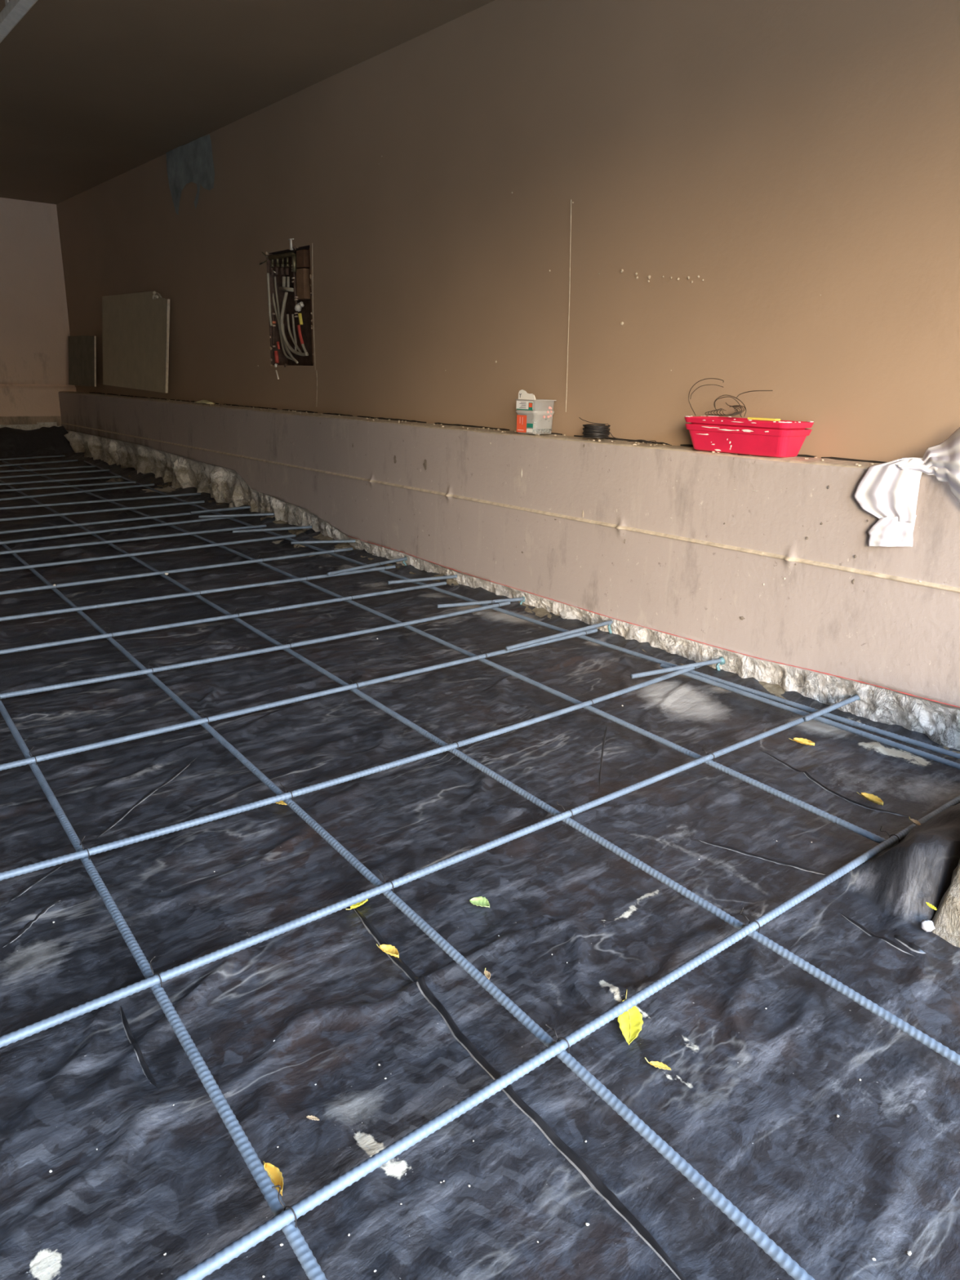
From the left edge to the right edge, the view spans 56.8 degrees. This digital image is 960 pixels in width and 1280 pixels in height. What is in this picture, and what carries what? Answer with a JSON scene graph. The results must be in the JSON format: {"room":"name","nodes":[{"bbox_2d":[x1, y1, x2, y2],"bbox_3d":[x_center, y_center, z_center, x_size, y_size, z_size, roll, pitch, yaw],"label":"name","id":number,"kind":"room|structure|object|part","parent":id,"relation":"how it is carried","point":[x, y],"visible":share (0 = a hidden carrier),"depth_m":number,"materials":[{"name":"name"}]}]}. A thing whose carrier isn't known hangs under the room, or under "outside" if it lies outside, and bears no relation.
{"room":"building under construction","nodes":[
{"label":"building under construction","id":0,"kind":"room"},
{"bbox_2d":[0,197,76,430],"bbox_3d":[-5.508,-1.998,5.587,5.730,2.100,0.064,-12,21,-38],"label":"wall","id":1,"kind":"structure","parent":0,"point":[34,326],"depth_m":7.07,"materials":[{"name":"paint"}]},
{"bbox_2d":[0,0,494,204],"bbox_3d":[-2.630,-2.005,1.976,6.090,0.150,9.280,-12,21,-38],"label":"ceiling","id":2,"kind":"structure","parent":0,"point":[92,92],"depth_m":3.75,"materials":[{"name":"paint"}]},
{"bbox_2d":[0,0,37,43],"bbox_3d":[-0.853,-1.810,2.047,0.044,0.190,2.550,-12,21,-38],"label":"door track","id":3,"kind":"object","parent":2,"relation":"hanging from","point":[14,11],"visible":1,"depth_m":2.75,"materials":[{"name":"grey metal"}]},
{"bbox_2d":[56,0,959,463],"bbox_3d":[-0.417,-1.380,4.029,0.258,2.216,9.230,-12,21,-38],"label":"wall","id":4,"kind":"structure","parent":0,"point":[605,211],"depth_m":2.85,"materials":[{"name":"beige paint"}]},
{"bbox_2d":[259,238,308,379],"bbox_3d":[-0.983,-1.663,4.497,0.064,0.661,0.461,-12,21,-38],"label":"pipes","id":5,"kind":"object","parent":4,"relation":"attached to","point":[298,307],"visible":1,"depth_m":4.49,"materials":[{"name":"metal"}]},
{"bbox_2d":[288,238,293,250],"bbox_3d":[-0.918,-1.927,4.321,0.017,0.052,0.054,-12,21,-38],"label":"air vent","id":6,"kind":"object","parent":5,"relation":"attached to","point":[291,239],"depth_m":4.32,"materials":[{"name":"white plastic"}]},
{"bbox_3d":[-0.879,-1.573,4.351,0.017,0.056,0.030,-12,21,-38],"label":"valve handle","id":7,"kind":"part","parent":5,"relation":"part of","materials":[{"name":"yellow plastic"}]},
{"bbox_2d":[296,267,310,299],"bbox_3d":[-0.872,-1.756,4.378,0.035,0.140,0.077,-12,21,-38],"label":"block","id":8,"kind":"object","parent":4,"relation":"attached to","point":[303,283],"visible":1,"depth_m":4.36,"materials":[{"name":"brown wood"}]},
{"bbox_2d":[296,248,309,268],"bbox_3d":[-0.864,-1.867,4.350,0.040,0.080,0.077,-12,21,-38],"label":"block","id":9,"kind":"object","parent":8,"relation":"on","point":[302,255],"visible":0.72,"depth_m":4.33,"materials":[{"name":"brown wood"}]},
{"bbox_2d":[308,248,313,365],"bbox_3d":[-0.788,-1.630,4.354,0.045,0.541,0.100,-12,21,-38],"label":"stud","id":10,"kind":"object","parent":4,"relation":"attached to","point":[309,248],"visible":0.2,"depth_m":4.37,"materials":[{"name":"brown wood"}]},
{"bbox_2d":[58,391,959,750],"bbox_3d":[-0.642,-0.687,4.170,0.262,0.710,8.900,-12,21,-38],"label":"wall","id":11,"kind":"structure","parent":0,"point":[766,566],"depth_m":2.76,"materials":[{"name":"paint"}]},
{"bbox_2d":[68,335,96,386],"bbox_3d":[-3.113,-2.183,6.938,0.045,0.377,0.681,-12,21,-38],"label":"panel","id":12,"kind":"object","parent":11,"relation":"on","point":[82,348],"visible":1,"depth_m":6.90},
{"bbox_2d":[102,290,169,392],"bbox_3d":[-2.358,-2.029,6.034,0.074,0.644,1.293,-12,21,-38],"label":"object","id":13,"kind":"object","parent":11,"relation":"on","point":[135,326],"visible":1,"depth_m":5.97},
{"bbox_2d":[194,400,215,404],"bbox_3d":[-1.623,-1.407,5.234,0.050,0.020,0.220,-12,21,-38],"label":"scrap","id":14,"kind":"object","parent":11,"relation":"on","point":[206,402],"visible":1,"depth_m":5.20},
{"bbox_2d":[190,506,250,514],"bbox_3d":[-1.355,-0.697,4.736,0.014,0.013,0.405,17,22,42],"label":"bar","id":15,"kind":"object","parent":11,"relation":"attached to","point":[242,507],"visible":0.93,"depth_m":4.71,"materials":[{"name":"metal"}]},
{"bbox_2d":[198,512,274,518],"bbox_3d":[-1.222,-0.642,4.569,0.435,0.013,0.014,-5,18,-21],"label":"bar","id":16,"kind":"object","parent":11,"relation":"attached to","point":[270,513],"visible":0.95,"depth_m":4.55,"materials":[{"name":"metal"}]},
{"bbox_2d":[231,525,311,533],"bbox_3d":[-0.974,-0.533,4.265,0.441,0.022,0.014,-10,20,-34],"label":"bar","id":17,"kind":"object","parent":11,"relation":"attached to","point":[305,526],"visible":0.92,"depth_m":4.24,"materials":[{"name":"metal"}]},
{"bbox_2d":[290,538,355,544],"bbox_3d":[-0.676,-0.441,4.001,0.347,0.026,0.020,-4,17,-18],"label":"bar","id":18,"kind":"object","parent":11,"relation":"attached to","point":[343,540],"visible":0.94,"depth_m":3.98,"materials":[{"name":"metal"}]},
{"bbox_2d":[326,555,407,575],"bbox_3d":[-0.432,-0.292,3.598,0.021,0.045,0.504,13,20,35],"label":"bar","id":19,"kind":"object","parent":11,"relation":"attached to","point":[405,558],"visible":0.93,"depth_m":3.57,"materials":[{"name":"metal"}]},
{"bbox_2d":[386,574,457,584],"bbox_3d":[-0.194,-0.233,3.412,0.372,0.034,0.022,-11,20,-35],"label":"bar","id":20,"kind":"object","parent":11,"relation":"attached to","point":[435,578],"visible":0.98,"depth_m":3.38,"materials":[{"name":"metal"}]},
{"bbox_2d":[436,595,524,608],"bbox_3d":[0.029,-0.120,3.123,0.418,0.062,0.024,-9,20,-32],"label":"bar","id":21,"kind":"object","parent":11,"relation":"attached to","point":[522,599],"visible":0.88,"depth_m":3.09,"materials":[{"name":"metal"}]},
{"bbox_2d":[128,396,874,466],"bbox_3d":[-0.652,-1.038,4.113,0.125,0.009,5.522,-12,21,-38],"label":"crumbs","id":22,"kind":"object","parent":11,"relation":"on","point":[300,412],"visible":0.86,"depth_m":3.44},
{"bbox_2d":[515,389,556,434],"bbox_3d":[0.193,-0.796,3.097,0.109,0.147,0.108,-13,22,-40],"label":"tub","id":23,"kind":"object","parent":11,"relation":"on","point":[534,416],"visible":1,"depth_m":3.06,"materials":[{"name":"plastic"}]},
{"bbox_2d":[505,619,613,650],"bbox_3d":[0.274,-0.008,2.754,0.522,0.058,0.022,-13,22,-39],"label":"bar","id":24,"kind":"object","parent":11,"relation":"attached to","point":[610,622],"visible":0.94,"depth_m":2.72,"materials":[{"name":"metal"}]},
{"bbox_2d":[578,417,623,439],"bbox_3d":[0.400,-0.681,2.858,0.090,0.063,0.171,-12,21,-38],"label":"coil","id":25,"kind":"object","parent":11,"relation":"on","point":[600,431],"visible":1,"depth_m":2.85,"materials":[{"name":"black metal"}]},
{"bbox_2d":[627,439,671,445],"bbox_3d":[0.519,-0.603,2.705,0.037,0.009,0.166,-12,21,-38],"label":"loose wire","id":26,"kind":"object","parent":11,"relation":"on","point":[646,442],"visible":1,"depth_m":2.72,"materials":[{"name":"black metal"}]},
{"bbox_2d":[630,656,725,679],"bbox_3d":[0.576,0.091,2.499,0.399,0.055,0.023,-9,19,-31],"label":"bar","id":27,"kind":"object","parent":11,"relation":"attached to","point":[721,660],"visible":0.94,"depth_m":2.48,"materials":[{"name":"metal"}]},
{"bbox_2d":[684,423,811,457],"bbox_3d":[0.732,-0.553,2.453,0.135,0.072,0.336,-12,21,-38],"label":"tray","id":28,"kind":"object","parent":11,"relation":"on","point":[736,440],"visible":0.95,"depth_m":2.39,"materials":[{"name":"plastic"}]},
{"bbox_2d":[684,415,813,430],"bbox_3d":[0.733,-0.576,2.449,0.143,0.080,0.341,-12,21,-37],"label":"rim","id":29,"kind":"object","parent":28,"relation":"in","point":[729,421],"depth_m":2.38,"materials":[{"name":"plastic"}]},
{"bbox_2d":[688,377,773,417],"bbox_3d":[0.690,-0.673,2.467,0.058,0.105,0.275,-12,21,-38],"label":"wire loop","id":30,"kind":"object","parent":29,"relation":"in","point":[735,406],"visible":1,"depth_m":2.47,"materials":[{"name":"black metal"}]},
{"bbox_3d":[0.756,-0.588,2.364,0.024,0.006,0.087,-12,21,-38],"label":"yellow strip","id":31,"kind":"part","parent":29,"relation":"part of","materials":[{"name":"yellow plastic"}]},
{"bbox_2d":[803,693,860,721],"bbox_3d":[0.899,0.162,2.216,0.265,0.039,0.023,-10,20,-34],"label":"bar","id":32,"kind":"object","parent":11,"relation":"attached to","point":[848,700],"visible":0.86,"depth_m":2.19,"materials":[{"name":"metal"}]},
{"bbox_2d":[853,426,959,546],"bbox_3d":[1.017,-0.354,2.038,0.150,0.310,0.316,-12,21,-38],"label":"cloth","id":33,"kind":"object","parent":11,"relation":"hanging from","point":[888,491],"visible":1,"depth_m":2.07,"materials":[{"name":"fabric"}]},
{"bbox_2d":[853,457,923,522],"bbox_3d":[0.954,-0.356,2.091,0.026,0.152,0.159,-12,21,-38],"label":"drape","id":34,"kind":"object","parent":33,"relation":"hanging from","point":[888,491],"depth_m":2.08,"materials":[{"name":"white fabric"}]},
{"bbox_2d":[867,515,916,546],"bbox_3d":[0.973,-0.259,2.104,0.018,0.090,0.112,-13,22,-41],"label":"drape","id":35,"kind":"object","parent":33,"relation":"hanging from","point":[889,531],"depth_m":2.10,"materials":[{"name":"white fabric"}]},
{"bbox_2d":[931,858,959,947],"bbox_3d":[1.429,0.478,1.154,0.773,0.250,1.323,-12,21,-38],"label":"rock","id":36,"kind":"object","parent":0,"point":[946,919],"visible":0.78,"depth_m":1.40,"materials":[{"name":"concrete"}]},
{"bbox_3d":[-2.650,0.085,2.686,5.940,0.369,8.880,-12,21,-38],"label":"floor","id":37,"kind":"structure","parent":0,"visible":0},
{"bbox_2d":[0,426,959,1279],"bbox_3d":[-2.768,-0.119,2.505,5.503,0.419,8.815,-12,21,-38],"label":"sheet","id":38,"kind":"object","parent":37,"relation":"on","point":[879,1180],"depth_m":1.35,"materials":[{"name":"black plastic"}]},
{"bbox_2d":[0,454,65,460],"bbox_3d":[-3.935,-1.194,6.074,0.014,0.023,2.260,13,20,35],"label":"bar","id":39,"kind":"object","parent":38,"relation":"on","point":[62,455],"visible":1,"depth_m":6.74,"materials":[{"name":"metal"}]},
{"bbox_2d":[0,459,78,466],"bbox_3d":[-3.694,-1.098,5.794,0.013,0.024,2.277,13,20,34],"label":"bar","id":40,"kind":"object","parent":38,"relation":"on","point":[70,460],"visible":1,"depth_m":6.44,"materials":[{"name":"metal"}]},
{"bbox_2d":[0,465,95,472],"bbox_3d":[-3.547,-1.039,5.623,2.210,0.017,0.014,-15,23,-43],"label":"bar","id":41,"kind":"object","parent":38,"relation":"on","point":[91,466],"visible":1,"depth_m":6.14,"materials":[{"name":"metal"}]},
{"bbox_2d":[0,469,110,478],"bbox_3d":[-3.323,-0.955,5.378,0.014,0.021,2.259,15,21,38],"label":"bar","id":42,"kind":"object","parent":38,"relation":"on","point":[100,470],"visible":1,"depth_m":5.92,"materials":[{"name":"metal"}]},
{"bbox_2d":[0,475,120,485],"bbox_3d":[-3.167,-0.882,5.163,2.187,0.017,0.013,-15,23,-43],"label":"bar","id":43,"kind":"object","parent":38,"relation":"on","point":[109,477],"visible":1,"depth_m":5.63,"materials":[{"name":"metal"}]},
{"bbox_2d":[0,480,136,492],"bbox_3d":[-3.000,-0.815,4.967,2.181,0.016,0.014,-14,22,-42],"label":"bar","id":44,"kind":"object","parent":38,"relation":"on","point":[130,482],"visible":1,"depth_m":5.40,"materials":[{"name":"metal"}]},
{"bbox_2d":[0,483,154,500],"bbox_3d":[-2.742,-0.726,4.711,0.014,0.024,2.307,13,20,34],"label":"bar","id":45,"kind":"object","parent":38,"relation":"on","point":[152,484],"visible":1,"depth_m":5.18,"materials":[{"name":"metal"}]},
{"bbox_2d":[0,492,200,510],"bbox_3d":[-2.535,-0.667,4.546,2.338,0.015,0.013,-13,22,-41],"label":"bar","id":46,"kind":"object","parent":38,"relation":"on","point":[199,493],"visible":1,"depth_m":4.91,"materials":[{"name":"metal"}]},
{"bbox_2d":[0,500,204,521],"bbox_3d":[-2.354,-0.571,4.259,0.014,0.017,2.245,17,23,42],"label":"bar","id":47,"kind":"object","parent":38,"relation":"on","point":[201,501],"visible":1,"depth_m":4.61,"materials":[{"name":"metal"}]},
{"bbox_2d":[0,516,239,544],"bbox_3d":[-1.994,-0.430,3.849,0.014,0.019,2.268,16,22,40],"label":"bar","id":48,"kind":"object","parent":38,"relation":"on","point":[224,517],"visible":0.93,"depth_m":4.13,"materials":[{"name":"metal"}]},
{"bbox_2d":[0,508,244,533],"bbox_3d":[-2.114,-0.498,4.051,0.014,0.018,2.342,17,22,42],"label":"bar","id":49,"kind":"object","parent":38,"relation":"on","point":[183,513],"visible":0.87,"depth_m":4.30,"materials":[{"name":"metal"}]},
{"bbox_2d":[0,524,266,554],"bbox_3d":[-1.876,-0.371,3.675,2.198,0.015,0.014,-13,22,-40],"label":"bar","id":50,"kind":"object","parent":38,"relation":"on","point":[264,525],"visible":1,"depth_m":3.94,"materials":[{"name":"metal"}]},
{"bbox_2d":[0,533,296,572],"bbox_3d":[-1.676,-0.293,3.445,2.205,0.016,0.014,-14,22,-41],"label":"bar","id":51,"kind":"object","parent":38,"relation":"on","point":[77,561],"visible":1,"depth_m":3.68,"materials":[{"name":"metal"}]},
{"bbox_2d":[0,700,327,1279],"bbox_3d":[-0.627,0.384,1.445,0.014,0.079,3.455,-11,20,-35],"label":"bar","id":52,"kind":"object","parent":38,"relation":"on","point":[300,1247],"visible":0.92,"depth_m":1.08,"materials":[{"name":"metal"}]},
{"bbox_2d":[0,546,352,595],"bbox_3d":[-1.428,-0.211,3.208,2.270,0.040,0.034,-13,22,-39],"label":"bar","id":53,"kind":"object","parent":38,"relation":"on","point":[131,576],"visible":1,"depth_m":3.38,"materials":[{"name":"metal"}]},
{"bbox_2d":[0,563,395,621],"bbox_3d":[-1.224,-0.121,2.943,2.232,0.039,0.034,-12,21,-37],"label":"bar","id":54,"kind":"object","parent":38,"relation":"on","point":[215,590],"visible":1,"depth_m":3.08,"materials":[{"name":"metal"}]},
{"bbox_2d":[0,581,446,654],"bbox_3d":[-1.006,-0.036,2.697,2.241,0.039,0.034,-12,21,-37],"label":"bar","id":55,"kind":"object","parent":38,"relation":"on","point":[110,634],"visible":1,"depth_m":2.80,"materials":[{"name":"metal"}]},
{"bbox_2d":[0,598,510,701],"bbox_3d":[-0.776,0.052,2.441,2.260,0.039,0.068,-12,21,-37],"label":"bar","id":56,"kind":"object","parent":38,"relation":"on","point":[66,685],"visible":1,"depth_m":2.47,"materials":[{"name":"metal"}]},
{"bbox_2d":[262,1160,283,1195],"bbox_3d":[-0.219,0.570,0.942,0.015,0.014,0.052,-11,20,-35],"label":"fallen leaf","id":57,"kind":"object","parent":38,"relation":"on","point":[273,1172],"visible":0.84,"depth_m":0.94,"materials":[{"name":"plant"}]},
{"bbox_2d":[275,800,287,804],"bbox_3d":[-0.396,0.321,1.752,0.036,0.007,0.023,-1,17,-7],"label":"fallen leaf","id":58,"kind":"object","parent":38,"relation":"on","point":[282,802],"visible":0.46,"depth_m":1.75,"materials":[{"name":"plant"}]},
{"bbox_2d":[0,625,597,770],"bbox_3d":[-0.509,0.154,2.143,2.274,0.039,0.034,-12,21,-38],"label":"bar","id":59,"kind":"object","parent":38,"relation":"on","point":[33,759],"visible":1,"depth_m":2.11,"materials":[{"name":"metal"}]},
{"bbox_2d":[306,1115,319,1120],"bbox_3d":[-0.192,0.550,1.021,0.016,0.003,0.005,6,17,15],"label":"fallen leaf","id":60,"kind":"object","parent":38,"relation":"on","point":[313,1117],"visible":1,"depth_m":1.02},
{"bbox_2d":[0,658,702,880],"bbox_3d":[-0.239,0.260,1.838,2.288,0.039,0.072,-12,21,-38],"label":"bar","id":61,"kind":"object","parent":38,"relation":"on","point":[157,833],"visible":1,"depth_m":1.71,"materials":[{"name":"metal"}]},
{"bbox_2d":[346,898,368,909],"bbox_3d":[-0.198,0.424,1.424,0.020,0.010,0.043,17,23,42],"label":"fallen leaf","id":62,"kind":"object","parent":38,"relation":"on","point":[357,904],"visible":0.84,"depth_m":1.43,"materials":[{"name":"yellow plant"}]},
{"bbox_2d":[376,943,399,958],"bbox_3d":[-0.137,0.462,1.321,0.047,0.009,0.018,13,20,35],"label":"fallen leaf","id":63,"kind":"object","parent":38,"relation":"on","point":[388,948],"visible":1,"depth_m":1.32,"materials":[{"name":"yellow plant"}]},
{"bbox_2d":[0,540,814,1279],"bbox_3d":[-1.782,-0.286,3.458,0.053,0.159,7.704,-11,21,-36],"label":"bar","id":64,"kind":"object","parent":38,"relation":"on","point":[793,1268],"visible":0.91,"depth_m":1.15,"materials":[{"name":"metal"}]},
{"bbox_2d":[0,703,834,1048],"bbox_3d":[0.020,0.354,1.563,2.322,0.039,0.034,-12,21,-38],"label":"bar","id":65,"kind":"object","parent":38,"relation":"on","point":[13,1037],"visible":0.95,"depth_m":1.36,"materials":[{"name":"metal"}]},
{"bbox_2d":[1,460,895,844],"bbox_3d":[-1.343,-0.473,4.103,0.097,0.143,6.816,-12,21,-38],"label":"bar","id":66,"kind":"object","parent":38,"relation":"on","point":[842,823],"visible":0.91,"depth_m":2.21,"materials":[{"name":"metal"}]},
{"bbox_2d":[469,896,489,907],"bbox_3d":[-0.001,0.429,1.449,0.031,0.006,0.029,-1,17,-9],"label":"fallen leaf","id":67,"kind":"object","parent":38,"relation":"on","point":[482,901],"visible":1,"depth_m":1.45,"materials":[{"name":"green plant"}]},
{"bbox_2d":[0,480,959,1066],"bbox_3d":[-1.539,-0.377,3.773,0.048,0.155,7.503,-11,21,-36],"label":"bar","id":68,"kind":"object","parent":38,"relation":"on","point":[880,1011],"visible":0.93,"depth_m":1.53,"materials":[{"name":"metal"}]},
{"bbox_2d":[484,968,490,979],"bbox_3d":[0.010,0.479,1.271,0.009,0.006,0.023,-4,17,-18],"label":"fallen leaf","id":69,"kind":"object","parent":38,"relation":"on","point":[486,973],"visible":0.99,"depth_m":1.27,"materials":[{"name":"beige plant"}]},
{"bbox_2d":[83,460,959,759],"bbox_3d":[-0.958,-0.522,4.304,0.121,0.138,6.581,-12,21,-38],"label":"bar","id":70,"kind":"object","parent":38,"relation":"on","point":[953,754],"visible":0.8,"depth_m":2.61,"materials":[{"name":"metal"}]},
{"bbox_3d":[-1.033,-0.587,4.576,0.095,0.162,7.448,-12,21,-38],"label":"soil strip","id":71,"kind":"part","parent":38,"relation":"part of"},
{"bbox_2d":[173,795,959,1279],"bbox_3d":[0.249,0.468,1.227,2.230,0.039,0.036,-12,21,-38],"label":"bar","id":72,"kind":"object","parent":38,"relation":"on","point":[213,1263],"visible":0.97,"depth_m":1.03,"materials":[{"name":"metal"}]},
{"bbox_2d":[617,989,643,1044],"bbox_3d":[0.205,0.514,1.211,0.035,0.006,0.107,3,17,6],"label":"fallen leaf","id":73,"kind":"object","parent":38,"relation":"on","point":[630,1021],"visible":0.75,"depth_m":1.20,"materials":[{"name":"yellow plant"}]},
{"bbox_2d":[644,1057,671,1070],"bbox_3d":[0.226,0.539,1.128,0.035,0.006,0.011,9,18,23],"label":"fallen leaf","id":74,"kind":"object","parent":38,"relation":"on","point":[656,1064],"visible":1,"depth_m":1.13,"materials":[{"name":"yellow plant"}]},
{"bbox_3d":[0.229,0.541,1.128,0.028,0.003,0.011,9,18,23],"label":"blade","id":75,"kind":"part","parent":74,"relation":"part of","materials":[{"name":"yellow plant"}]},
{"bbox_2d":[788,737,814,746],"bbox_3d":[0.764,0.241,2.108,0.062,0.011,0.022,13,20,35],"label":"fallen leaf","id":76,"kind":"object","parent":38,"relation":"on","point":[802,740],"visible":1,"depth_m":2.10,"materials":[{"name":"yellow plant"}]},
{"bbox_2d":[660,663,959,769],"bbox_3d":[0.799,0.179,2.260,0.016,0.029,0.850,-12,21,-39],"label":"bar","id":77,"kind":"object","parent":38,"relation":"on","point":[955,765],"visible":0.92,"depth_m":2.18,"materials":[{"name":"metal"}]},
{"bbox_2d":[856,791,883,805],"bbox_3d":[0.809,0.328,1.839,0.023,0.012,0.065,-8,19,-28],"label":"fallen leaf","id":78,"kind":"object","parent":38,"relation":"on","point":[875,799],"visible":1,"depth_m":1.84,"materials":[{"name":"yellow plant"}]},
{"bbox_2d":[909,817,920,826],"bbox_3d":[0.811,0.340,1.655,0.012,0.006,0.034,-3,17,-13],"label":"fallen leaf","id":79,"kind":"object","parent":38,"relation":"on","point":[916,822],"visible":1,"depth_m":1.66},
{"bbox_2d":[920,920,935,932],"bbox_3d":[0.715,0.457,1.417,0.019,0.023,0.020,-12,21,-38],"label":"stone","id":80,"kind":"object","parent":38,"relation":"on","point":[927,926],"visible":1,"depth_m":1.41,"materials":[{"name":"white stone"}]},
{"bbox_2d":[925,902,937,910],"bbox_3d":[0.714,0.422,1.405,0.009,0.004,0.022,-4,17,-18],"label":"fallen leaf","id":81,"kind":"object","parent":38,"relation":"on","point":[930,905],"visible":1,"depth_m":1.41,"materials":[{"name":"yellow plant"}]}
]}

